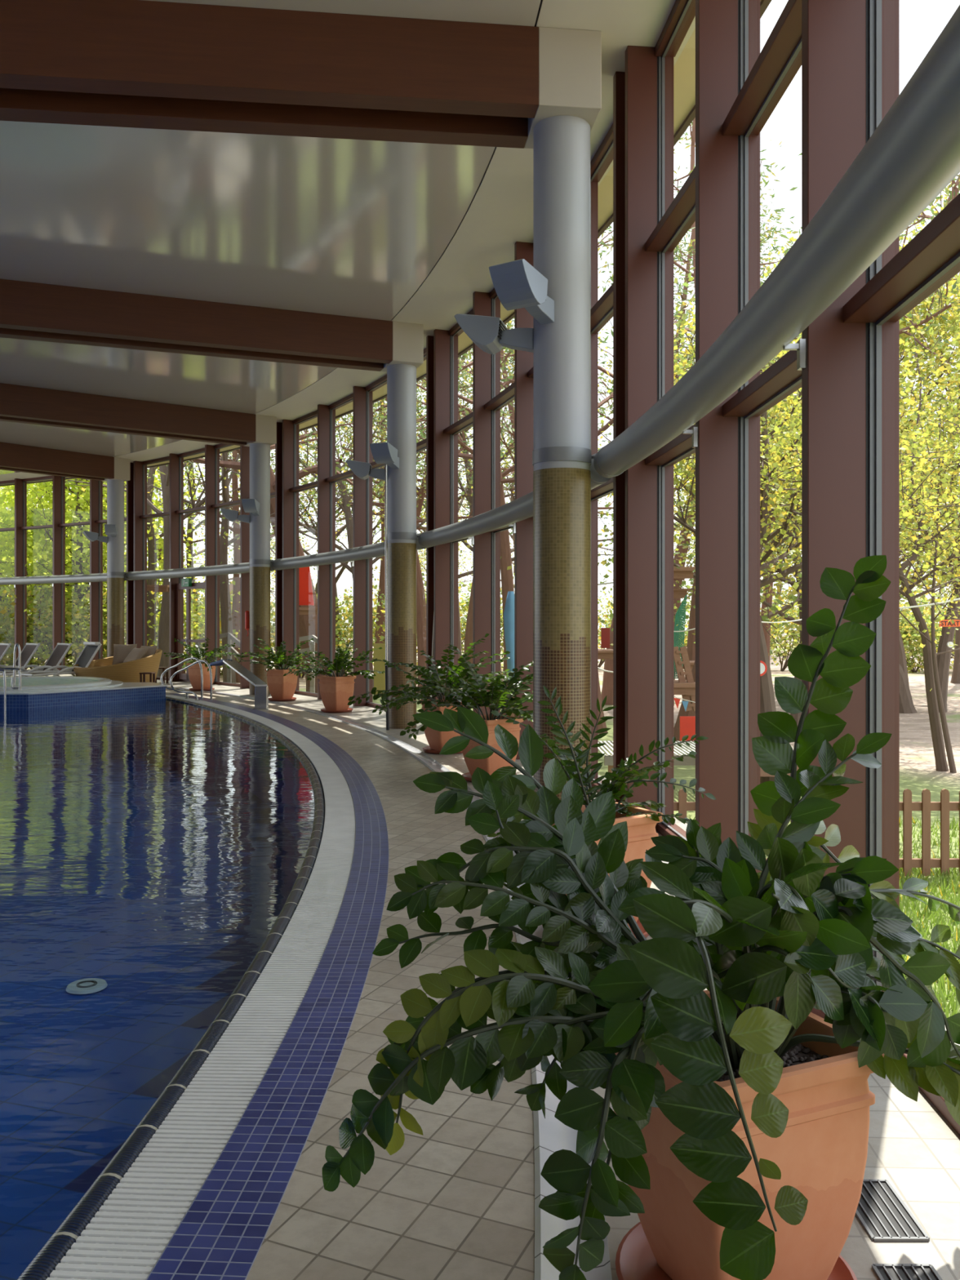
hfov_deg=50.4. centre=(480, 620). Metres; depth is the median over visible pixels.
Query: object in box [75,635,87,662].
closed parasol
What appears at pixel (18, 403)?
roof beam
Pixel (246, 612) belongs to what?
float
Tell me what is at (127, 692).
wall
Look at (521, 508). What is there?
air duct
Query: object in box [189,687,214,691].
saucer
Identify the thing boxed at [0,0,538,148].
roof beam
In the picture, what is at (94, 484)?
window
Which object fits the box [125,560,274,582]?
air duct
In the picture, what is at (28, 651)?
sun lounger
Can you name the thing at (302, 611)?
platform
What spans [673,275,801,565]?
pine tree
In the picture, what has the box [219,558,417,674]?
shrub
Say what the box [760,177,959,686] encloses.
deciduous tree
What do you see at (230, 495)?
pine tree
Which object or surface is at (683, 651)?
ladder
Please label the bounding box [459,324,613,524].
pine tree
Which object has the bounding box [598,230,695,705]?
pine tree
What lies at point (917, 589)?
shrub
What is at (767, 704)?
deciduous tree
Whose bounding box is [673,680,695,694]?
platform
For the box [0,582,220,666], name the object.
shrub
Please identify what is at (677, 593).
platform
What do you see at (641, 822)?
potted plant
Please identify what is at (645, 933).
saucer
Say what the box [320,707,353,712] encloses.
saucer
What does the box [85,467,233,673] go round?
pine tree
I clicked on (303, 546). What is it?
deciduous tree
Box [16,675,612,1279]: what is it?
curb
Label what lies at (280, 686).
potted plant
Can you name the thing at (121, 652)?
throw pillow
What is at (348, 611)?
shrub
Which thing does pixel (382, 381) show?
window
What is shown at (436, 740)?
potted plant
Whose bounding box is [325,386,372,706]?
window
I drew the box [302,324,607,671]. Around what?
deciduous tree
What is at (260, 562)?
column
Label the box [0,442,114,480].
roof beam
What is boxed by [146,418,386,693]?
pine tree
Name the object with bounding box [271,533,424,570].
air duct
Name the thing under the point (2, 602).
shrub
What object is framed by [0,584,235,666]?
shrub
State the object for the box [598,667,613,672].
rope
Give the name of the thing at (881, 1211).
floor vent
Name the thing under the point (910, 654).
shrub
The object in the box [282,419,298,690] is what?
post
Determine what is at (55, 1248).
trim
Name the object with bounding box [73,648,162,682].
daybed
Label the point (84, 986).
drain
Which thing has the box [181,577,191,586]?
exit sign
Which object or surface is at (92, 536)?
lamp
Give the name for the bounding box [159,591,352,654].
shrub
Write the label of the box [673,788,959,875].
picket fence
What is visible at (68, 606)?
shrub
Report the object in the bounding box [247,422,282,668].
window
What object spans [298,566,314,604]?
banner
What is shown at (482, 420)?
window
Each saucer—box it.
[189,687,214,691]
[268,697,296,701]
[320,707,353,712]
[422,746,462,754]
[462,772,517,782]
[542,919,648,938]
[615,1222,857,1279]
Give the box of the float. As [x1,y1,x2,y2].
[244,610,249,636]
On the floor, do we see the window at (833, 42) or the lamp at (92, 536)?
the window at (833, 42)
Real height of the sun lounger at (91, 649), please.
1.022 m
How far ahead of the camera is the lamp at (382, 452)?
13.97 m
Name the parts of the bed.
leg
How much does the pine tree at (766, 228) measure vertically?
14.115 m
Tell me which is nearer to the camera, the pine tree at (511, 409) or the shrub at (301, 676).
the pine tree at (511, 409)
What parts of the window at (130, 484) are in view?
frame, post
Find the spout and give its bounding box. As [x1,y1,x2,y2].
[209,658,270,709]
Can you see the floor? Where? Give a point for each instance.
(456, 1200)
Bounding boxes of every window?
[0,478,26,669]
[20,475,65,670]
[58,476,102,674]
[95,462,133,658]
[139,453,183,681]
[175,444,219,684]
[211,444,249,688]
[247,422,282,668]
[289,404,335,699]
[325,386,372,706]
[364,374,386,709]
[416,335,433,713]
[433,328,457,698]
[444,291,500,715]
[484,241,533,759]
[528,181,598,778]
[590,71,625,803]
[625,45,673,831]
[645,0,759,872]
[722,0,899,1018]
[843,0,959,1135]
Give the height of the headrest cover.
0.070 m
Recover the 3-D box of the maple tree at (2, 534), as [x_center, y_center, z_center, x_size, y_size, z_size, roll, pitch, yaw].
[-16.172,-2.920,36.338,10.336,11.894,7.399,0,0,-20]
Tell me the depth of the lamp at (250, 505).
20.38 m
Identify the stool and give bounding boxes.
[139,671,155,682]
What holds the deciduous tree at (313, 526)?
on the ground at (918, 772)
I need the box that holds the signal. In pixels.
[760,660,767,675]
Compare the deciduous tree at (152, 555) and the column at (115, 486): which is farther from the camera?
the deciduous tree at (152, 555)
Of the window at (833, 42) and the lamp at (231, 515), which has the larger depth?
the lamp at (231, 515)
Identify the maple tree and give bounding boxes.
[0,466,239,663]
[0,467,197,659]
[0,478,204,665]
[0,481,106,668]
[0,481,161,664]
[0,485,106,668]
[0,486,73,666]
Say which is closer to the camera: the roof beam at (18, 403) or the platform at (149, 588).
the roof beam at (18, 403)
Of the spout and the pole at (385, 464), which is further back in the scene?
the spout
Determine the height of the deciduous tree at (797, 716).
8.220 m
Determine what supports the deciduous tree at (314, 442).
on the ground at (918, 772)
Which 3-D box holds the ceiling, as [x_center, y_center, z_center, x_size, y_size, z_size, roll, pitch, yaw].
[-9.792,-4.270,17.014,34.398,0.200,53.148,0,0,-11]
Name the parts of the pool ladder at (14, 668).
rail, rail, rail, rail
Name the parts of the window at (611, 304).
frame, post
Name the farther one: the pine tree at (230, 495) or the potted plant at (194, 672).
the pine tree at (230, 495)
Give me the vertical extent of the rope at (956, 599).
0.177 m
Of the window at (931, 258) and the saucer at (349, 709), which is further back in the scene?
the saucer at (349, 709)
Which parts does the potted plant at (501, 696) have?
pot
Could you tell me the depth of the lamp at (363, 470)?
14.47 m
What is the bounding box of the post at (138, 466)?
[133,461,146,648]
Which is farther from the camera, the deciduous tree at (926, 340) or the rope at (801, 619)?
the deciduous tree at (926, 340)
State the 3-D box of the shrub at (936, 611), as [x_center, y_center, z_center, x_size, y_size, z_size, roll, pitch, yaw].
[20.708,0.521,41.957,10.260,4.059,9.093,0,0,-18]
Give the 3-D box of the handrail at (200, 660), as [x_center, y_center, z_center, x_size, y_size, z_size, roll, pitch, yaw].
[-5.699,1.153,19.858,1.121,0.773,0.330,0,0,30]
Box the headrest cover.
[83,641,100,644]
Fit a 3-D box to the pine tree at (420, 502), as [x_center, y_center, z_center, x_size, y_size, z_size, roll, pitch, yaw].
[-1.775,-4.400,34.126,6.199,13.652,5.790,0,0,3]
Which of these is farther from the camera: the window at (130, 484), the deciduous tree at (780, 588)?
the deciduous tree at (780, 588)
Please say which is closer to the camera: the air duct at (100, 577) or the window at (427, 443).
the window at (427, 443)
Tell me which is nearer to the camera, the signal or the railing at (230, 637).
the signal
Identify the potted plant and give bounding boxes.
[163,637,244,688]
[236,637,324,698]
[283,640,385,710]
[322,555,959,1279]
[347,633,514,750]
[390,646,533,776]
[486,685,716,928]
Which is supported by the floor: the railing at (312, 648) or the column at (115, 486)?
the column at (115, 486)
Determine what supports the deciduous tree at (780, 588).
on the ground at (918, 772)
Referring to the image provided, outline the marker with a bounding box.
[946,641,953,647]
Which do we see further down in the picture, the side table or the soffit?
the side table
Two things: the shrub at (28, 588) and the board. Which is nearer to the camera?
the board
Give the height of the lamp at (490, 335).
0.282 m
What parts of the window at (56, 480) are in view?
frame, post, post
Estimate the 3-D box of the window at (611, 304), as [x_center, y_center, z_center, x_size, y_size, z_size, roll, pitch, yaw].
[1.137,-1.317,8.656,0.351,5.705,1.798,0,0,-4]
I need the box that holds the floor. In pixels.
[0,674,959,1279]
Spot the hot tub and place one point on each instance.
(28, 683)
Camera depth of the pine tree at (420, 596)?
30.84 m
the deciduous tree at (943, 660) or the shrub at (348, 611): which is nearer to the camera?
the deciduous tree at (943, 660)
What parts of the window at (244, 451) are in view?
post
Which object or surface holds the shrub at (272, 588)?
on the ground at (918, 772)
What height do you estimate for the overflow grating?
0.089 m
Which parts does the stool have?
leg, leg, leg, leg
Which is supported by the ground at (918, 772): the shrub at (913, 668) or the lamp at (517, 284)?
the shrub at (913, 668)
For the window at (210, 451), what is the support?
on the floor
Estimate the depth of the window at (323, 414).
19.79 m
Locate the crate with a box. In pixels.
[679,715,695,741]
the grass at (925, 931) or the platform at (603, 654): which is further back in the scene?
the platform at (603, 654)
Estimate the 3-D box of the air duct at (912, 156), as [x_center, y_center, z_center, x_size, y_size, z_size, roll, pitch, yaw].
[0.998,-1.113,3.869,0.494,0.307,7.170,0,0,0]
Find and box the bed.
[598,741,695,781]
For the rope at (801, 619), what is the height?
0.069 m
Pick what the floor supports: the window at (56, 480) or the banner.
the window at (56, 480)
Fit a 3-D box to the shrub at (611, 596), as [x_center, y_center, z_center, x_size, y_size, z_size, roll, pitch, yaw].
[1.834,0.069,40.359,8.597,4.460,8.607,0,0,0]
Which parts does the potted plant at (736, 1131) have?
pot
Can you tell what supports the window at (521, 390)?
on the floor
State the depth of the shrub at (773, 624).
41.15 m
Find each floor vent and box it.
[854,1179,929,1241]
[871,1263,942,1279]
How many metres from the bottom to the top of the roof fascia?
0.380 m
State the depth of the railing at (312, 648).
24.95 m
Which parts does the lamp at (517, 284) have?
bracket arm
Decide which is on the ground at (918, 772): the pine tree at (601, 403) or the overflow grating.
the pine tree at (601, 403)
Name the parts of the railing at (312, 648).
rail, rail, post, rail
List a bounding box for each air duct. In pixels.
[0,572,126,587]
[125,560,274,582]
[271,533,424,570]
[417,453,611,547]
[593,4,959,478]
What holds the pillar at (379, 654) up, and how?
on the ground at (918, 772)
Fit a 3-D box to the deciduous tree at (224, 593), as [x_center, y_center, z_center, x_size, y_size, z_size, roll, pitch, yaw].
[-7.655,-4.142,30.277,8.164,13.050,8.761,0,0,-14]
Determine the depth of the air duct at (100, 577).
28.66 m
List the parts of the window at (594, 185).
frame, post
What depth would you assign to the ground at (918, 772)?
16.56 m
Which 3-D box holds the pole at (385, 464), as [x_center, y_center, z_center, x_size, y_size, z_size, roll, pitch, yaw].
[-1.299,-0.411,14.250,0.060,3.894,0.044,0,0,0]
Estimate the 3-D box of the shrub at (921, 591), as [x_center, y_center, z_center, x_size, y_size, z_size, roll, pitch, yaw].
[15.833,0.405,42.048,9.079,4.036,7.558,0,0,-18]
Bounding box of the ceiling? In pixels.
[0,0,695,481]
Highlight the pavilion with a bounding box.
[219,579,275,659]
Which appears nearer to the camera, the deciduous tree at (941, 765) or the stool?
the deciduous tree at (941, 765)
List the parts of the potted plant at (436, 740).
pot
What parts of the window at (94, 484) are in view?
post, post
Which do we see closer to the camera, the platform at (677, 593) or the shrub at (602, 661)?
the platform at (677, 593)
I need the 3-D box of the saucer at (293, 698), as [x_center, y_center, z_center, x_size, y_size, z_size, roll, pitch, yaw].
[-3.780,1.512,19.500,0.544,0.046,0.544,0,0,0]
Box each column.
[102,457,129,657]
[244,414,276,695]
[380,321,423,728]
[524,26,601,799]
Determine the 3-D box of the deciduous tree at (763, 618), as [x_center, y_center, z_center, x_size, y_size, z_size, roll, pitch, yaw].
[4.255,-1.779,17.046,6.280,8.312,6.759,0,0,-34]
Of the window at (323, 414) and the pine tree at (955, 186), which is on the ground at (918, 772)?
the pine tree at (955, 186)
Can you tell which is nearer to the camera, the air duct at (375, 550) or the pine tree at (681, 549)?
the air duct at (375, 550)
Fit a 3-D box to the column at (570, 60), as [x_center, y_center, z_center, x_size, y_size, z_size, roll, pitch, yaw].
[0.657,-1.317,7.530,0.568,5.705,0.670,0,0,-7]
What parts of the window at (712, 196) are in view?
frame, post, post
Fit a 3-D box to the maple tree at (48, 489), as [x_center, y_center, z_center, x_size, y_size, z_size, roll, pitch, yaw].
[-13.475,-3.496,35.188,8.371,11.746,8.952,0,0,40]
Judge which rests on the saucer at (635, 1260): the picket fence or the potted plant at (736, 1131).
the potted plant at (736, 1131)
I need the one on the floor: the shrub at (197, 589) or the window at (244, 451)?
the window at (244, 451)
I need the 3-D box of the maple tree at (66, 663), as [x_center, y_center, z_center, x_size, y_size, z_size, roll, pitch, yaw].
[-18.550,-4.580,44.164,9.458,13.906,10.482,0,0,43]
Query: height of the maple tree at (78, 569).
12.933 m
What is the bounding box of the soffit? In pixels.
[0,0,761,484]
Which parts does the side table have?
leg, leg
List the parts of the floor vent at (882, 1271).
plate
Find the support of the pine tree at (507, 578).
on the ground at (918, 772)
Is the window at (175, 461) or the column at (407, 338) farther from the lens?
the window at (175, 461)
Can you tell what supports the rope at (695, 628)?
attached to the deciduous tree at (763, 618)
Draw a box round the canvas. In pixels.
[503,591,514,679]
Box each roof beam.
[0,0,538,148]
[0,279,392,371]
[0,382,255,445]
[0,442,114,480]
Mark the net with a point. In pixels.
(682, 612)
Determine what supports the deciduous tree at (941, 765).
on the ground at (918, 772)
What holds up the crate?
on the ground at (918, 772)
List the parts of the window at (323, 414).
frame, post, post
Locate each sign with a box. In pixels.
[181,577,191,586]
[938,619,959,626]
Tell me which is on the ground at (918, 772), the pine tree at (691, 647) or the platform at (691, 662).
the pine tree at (691, 647)
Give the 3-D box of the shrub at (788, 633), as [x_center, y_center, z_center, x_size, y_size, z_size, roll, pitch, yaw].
[12.580,0.316,42.129,10.624,4.060,8.513,0,0,21]
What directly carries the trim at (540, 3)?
attached to the ceiling
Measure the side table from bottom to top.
0.400 m
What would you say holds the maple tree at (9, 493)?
on the ground at (918, 772)
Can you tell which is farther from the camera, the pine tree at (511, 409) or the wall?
the pine tree at (511, 409)
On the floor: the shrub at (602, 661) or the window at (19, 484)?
the window at (19, 484)
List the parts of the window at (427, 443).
frame, post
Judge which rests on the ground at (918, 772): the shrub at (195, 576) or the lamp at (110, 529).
the shrub at (195, 576)
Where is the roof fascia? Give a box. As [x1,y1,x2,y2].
[0,0,772,486]
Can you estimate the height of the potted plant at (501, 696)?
1.237 m
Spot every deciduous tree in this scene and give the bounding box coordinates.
[31,449,275,677]
[102,452,346,683]
[124,453,316,646]
[147,436,317,642]
[183,449,317,682]
[193,398,511,688]
[203,378,465,675]
[229,400,470,674]
[231,530,317,649]
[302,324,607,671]
[309,390,467,672]
[337,319,693,680]
[417,376,599,590]
[417,491,472,597]
[500,272,959,671]
[598,250,959,783]
[600,470,695,646]
[611,377,959,725]
[675,223,959,713]
[678,196,959,771]
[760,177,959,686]
[760,318,959,773]
[760,517,801,648]
[769,359,959,607]
[899,277,959,712]
[899,284,959,684]
[899,340,958,602]
[899,502,953,622]
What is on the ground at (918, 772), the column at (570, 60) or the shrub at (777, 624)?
the shrub at (777, 624)
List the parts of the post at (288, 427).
post, post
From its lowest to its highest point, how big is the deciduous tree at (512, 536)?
15.116 m
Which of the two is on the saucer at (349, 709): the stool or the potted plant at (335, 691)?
the potted plant at (335, 691)
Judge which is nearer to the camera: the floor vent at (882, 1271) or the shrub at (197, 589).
the floor vent at (882, 1271)
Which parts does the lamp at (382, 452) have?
bracket arm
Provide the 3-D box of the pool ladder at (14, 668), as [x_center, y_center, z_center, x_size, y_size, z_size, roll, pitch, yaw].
[-8.409,1.034,18.200,0.582,1.230,0.840,0,0,0]
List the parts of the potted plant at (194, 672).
pot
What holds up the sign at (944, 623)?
attached to the deciduous tree at (942, 713)
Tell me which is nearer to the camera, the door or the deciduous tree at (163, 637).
the door
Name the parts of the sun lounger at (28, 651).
frame, armrest, backrest frame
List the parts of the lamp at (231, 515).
bracket arm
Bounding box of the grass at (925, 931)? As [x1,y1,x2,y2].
[688,813,959,1025]
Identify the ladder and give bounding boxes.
[0,643,21,711]
[673,646,695,711]
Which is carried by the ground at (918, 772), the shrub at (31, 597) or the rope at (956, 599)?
the shrub at (31, 597)
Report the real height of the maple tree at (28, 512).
13.278 m
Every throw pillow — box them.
[111,644,137,664]
[123,648,148,662]
[140,645,157,657]
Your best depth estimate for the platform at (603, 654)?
16.63 m
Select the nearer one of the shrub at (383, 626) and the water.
the water
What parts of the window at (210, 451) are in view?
frame, post, post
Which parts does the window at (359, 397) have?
frame, post, post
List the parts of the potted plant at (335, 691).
pot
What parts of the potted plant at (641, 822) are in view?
pot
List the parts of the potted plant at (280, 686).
pot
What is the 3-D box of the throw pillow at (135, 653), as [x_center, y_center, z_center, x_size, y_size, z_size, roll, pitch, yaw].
[-8.082,0.855,23.920,0.540,0.401,0.372,0,0,35]
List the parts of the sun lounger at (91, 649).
frame, armrest, armrest, backrest frame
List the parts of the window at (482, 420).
frame, post, post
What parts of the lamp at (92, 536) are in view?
bracket arm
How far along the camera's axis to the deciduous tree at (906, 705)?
24.17 m
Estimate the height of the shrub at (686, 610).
4.364 m
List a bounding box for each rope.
[598,582,613,585]
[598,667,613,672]
[673,627,695,631]
[761,618,801,622]
[899,597,959,608]
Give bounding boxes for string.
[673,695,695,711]
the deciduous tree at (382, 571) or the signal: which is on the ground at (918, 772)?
the deciduous tree at (382, 571)
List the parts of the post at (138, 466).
post, post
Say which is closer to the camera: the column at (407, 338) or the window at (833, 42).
the window at (833, 42)
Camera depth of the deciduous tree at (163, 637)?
31.02 m
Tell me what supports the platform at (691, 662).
attached to the pine tree at (691, 647)
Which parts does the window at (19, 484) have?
frame, post, post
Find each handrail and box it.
[160,657,204,698]
[169,659,213,700]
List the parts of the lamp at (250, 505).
bracket arm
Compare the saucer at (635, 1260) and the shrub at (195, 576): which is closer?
the saucer at (635, 1260)
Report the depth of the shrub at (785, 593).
42.07 m
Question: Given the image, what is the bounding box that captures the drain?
[66,977,107,994]
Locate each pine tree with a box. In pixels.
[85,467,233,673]
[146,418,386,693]
[203,452,341,535]
[308,379,513,692]
[339,351,510,541]
[372,322,514,683]
[375,324,613,716]
[417,317,613,526]
[418,222,692,733]
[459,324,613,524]
[598,117,801,679]
[598,147,797,706]
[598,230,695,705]
[673,172,959,741]
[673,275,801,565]
[675,484,786,662]
[676,213,794,469]
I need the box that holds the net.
[673,595,686,678]
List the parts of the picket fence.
rail, rail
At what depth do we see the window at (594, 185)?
9.54 m
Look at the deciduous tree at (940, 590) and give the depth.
52.33 m
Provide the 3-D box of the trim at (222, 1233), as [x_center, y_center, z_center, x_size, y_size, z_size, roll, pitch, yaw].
[-2.767,1.659,7.297,4.188,0.252,28.843,0,0,-7]
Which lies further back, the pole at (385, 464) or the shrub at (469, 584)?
the shrub at (469, 584)
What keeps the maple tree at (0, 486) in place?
on the ground at (918, 772)
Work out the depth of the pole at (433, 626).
14.78 m
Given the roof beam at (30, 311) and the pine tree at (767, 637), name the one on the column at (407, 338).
the roof beam at (30, 311)
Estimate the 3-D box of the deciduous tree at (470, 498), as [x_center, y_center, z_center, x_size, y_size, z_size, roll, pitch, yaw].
[1.160,-5.702,35.236,12.993,16.272,11.401,0,0,18]
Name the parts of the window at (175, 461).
frame, post, post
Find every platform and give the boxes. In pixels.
[146,585,169,591]
[298,607,317,614]
[598,648,613,659]
[673,566,695,580]
[673,588,689,598]
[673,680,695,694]
[682,660,694,670]
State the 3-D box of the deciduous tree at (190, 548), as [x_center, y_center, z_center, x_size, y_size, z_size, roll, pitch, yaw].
[-12.118,-4.871,42.149,10.628,14.543,10.815,0,0,-15]
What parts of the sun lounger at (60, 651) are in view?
armrest, frame, armrest, backrest frame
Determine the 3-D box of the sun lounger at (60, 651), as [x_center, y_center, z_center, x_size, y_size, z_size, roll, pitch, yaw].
[-10.501,1.040,23.890,0.782,0.988,1.651,0,0,42]
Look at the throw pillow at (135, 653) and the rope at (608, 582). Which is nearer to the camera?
the rope at (608, 582)
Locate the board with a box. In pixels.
[600,627,609,648]
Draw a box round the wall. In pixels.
[0,682,167,770]
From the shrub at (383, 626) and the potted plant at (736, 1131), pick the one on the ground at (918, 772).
the shrub at (383, 626)
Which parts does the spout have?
post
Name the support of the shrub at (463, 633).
on the ground at (918, 772)
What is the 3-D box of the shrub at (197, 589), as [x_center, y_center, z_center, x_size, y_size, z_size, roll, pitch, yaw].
[-10.707,0.320,39.450,8.787,4.370,8.719,0,0,39]
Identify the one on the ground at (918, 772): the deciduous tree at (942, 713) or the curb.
the deciduous tree at (942, 713)
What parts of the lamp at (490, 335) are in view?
bracket arm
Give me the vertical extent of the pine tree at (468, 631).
14.172 m
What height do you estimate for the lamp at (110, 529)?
0.282 m
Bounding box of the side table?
[155,666,168,684]
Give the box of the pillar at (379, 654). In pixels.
[373,643,385,697]
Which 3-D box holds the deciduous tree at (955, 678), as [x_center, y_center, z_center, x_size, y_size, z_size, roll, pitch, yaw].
[15.741,-4.716,33.212,11.749,13.949,9.428,0,0,29]
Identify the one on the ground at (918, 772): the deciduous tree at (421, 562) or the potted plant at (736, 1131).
the deciduous tree at (421, 562)
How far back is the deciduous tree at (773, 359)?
28.50 m
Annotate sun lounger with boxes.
[0,642,39,676]
[0,642,71,676]
[0,643,11,661]
[21,641,102,676]
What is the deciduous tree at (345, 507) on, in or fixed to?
on the ground at (918, 772)
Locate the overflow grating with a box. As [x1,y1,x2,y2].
[45,695,355,1279]
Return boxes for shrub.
[0,574,48,667]
[0,582,159,669]
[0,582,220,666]
[0,584,157,669]
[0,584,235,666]
[80,576,222,661]
[106,577,275,671]
[155,564,315,675]
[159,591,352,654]
[183,582,377,678]
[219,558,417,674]
[335,574,469,662]
[335,577,503,659]
[372,573,514,676]
[458,582,613,674]
[459,586,612,668]
[502,584,688,667]
[598,585,690,649]
[608,586,797,666]
[682,588,799,664]
[684,584,921,671]
[769,604,955,666]
[773,589,937,668]
[776,568,954,672]
[899,591,955,673]
[900,585,955,666]
[902,594,955,671]
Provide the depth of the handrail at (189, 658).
20.18 m
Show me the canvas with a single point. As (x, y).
(508, 612)
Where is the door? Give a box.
[175,582,204,679]
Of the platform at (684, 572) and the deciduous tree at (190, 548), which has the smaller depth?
the platform at (684, 572)
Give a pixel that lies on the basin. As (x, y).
(165, 904)
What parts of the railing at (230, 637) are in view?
post, rail, post, rail, rail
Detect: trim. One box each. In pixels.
[16,697,324,1279]
[146,693,388,1279]
[393,0,542,317]
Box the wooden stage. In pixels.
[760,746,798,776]
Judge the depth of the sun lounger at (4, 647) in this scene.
24.27 m
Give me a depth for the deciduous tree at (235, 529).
35.49 m
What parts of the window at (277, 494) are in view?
frame, post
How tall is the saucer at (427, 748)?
0.046 m
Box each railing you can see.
[195,632,239,683]
[298,635,352,693]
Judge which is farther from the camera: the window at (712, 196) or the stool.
the stool
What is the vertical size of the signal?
0.170 m
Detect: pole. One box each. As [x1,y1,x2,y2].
[384,463,389,729]
[429,626,433,697]
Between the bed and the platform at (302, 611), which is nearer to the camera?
the bed
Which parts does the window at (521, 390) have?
frame, post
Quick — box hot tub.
[0,675,123,693]
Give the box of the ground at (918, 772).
[7,632,959,1016]
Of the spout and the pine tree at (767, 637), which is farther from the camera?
the pine tree at (767, 637)
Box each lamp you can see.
[83,530,107,542]
[104,524,117,537]
[220,507,249,523]
[241,498,259,515]
[345,459,385,480]
[369,442,399,469]
[453,313,533,354]
[488,258,554,324]
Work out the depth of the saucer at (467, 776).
9.81 m
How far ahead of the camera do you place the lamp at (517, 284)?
6.96 m
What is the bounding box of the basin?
[0,743,314,1279]
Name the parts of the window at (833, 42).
frame, post, post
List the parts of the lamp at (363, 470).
bracket arm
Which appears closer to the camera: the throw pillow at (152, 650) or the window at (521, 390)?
the window at (521, 390)
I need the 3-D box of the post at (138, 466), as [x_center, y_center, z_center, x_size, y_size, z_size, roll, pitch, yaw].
[-9.044,-1.317,26.930,0.368,5.705,0.340,0,0,41]
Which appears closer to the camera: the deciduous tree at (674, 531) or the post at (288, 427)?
the post at (288, 427)

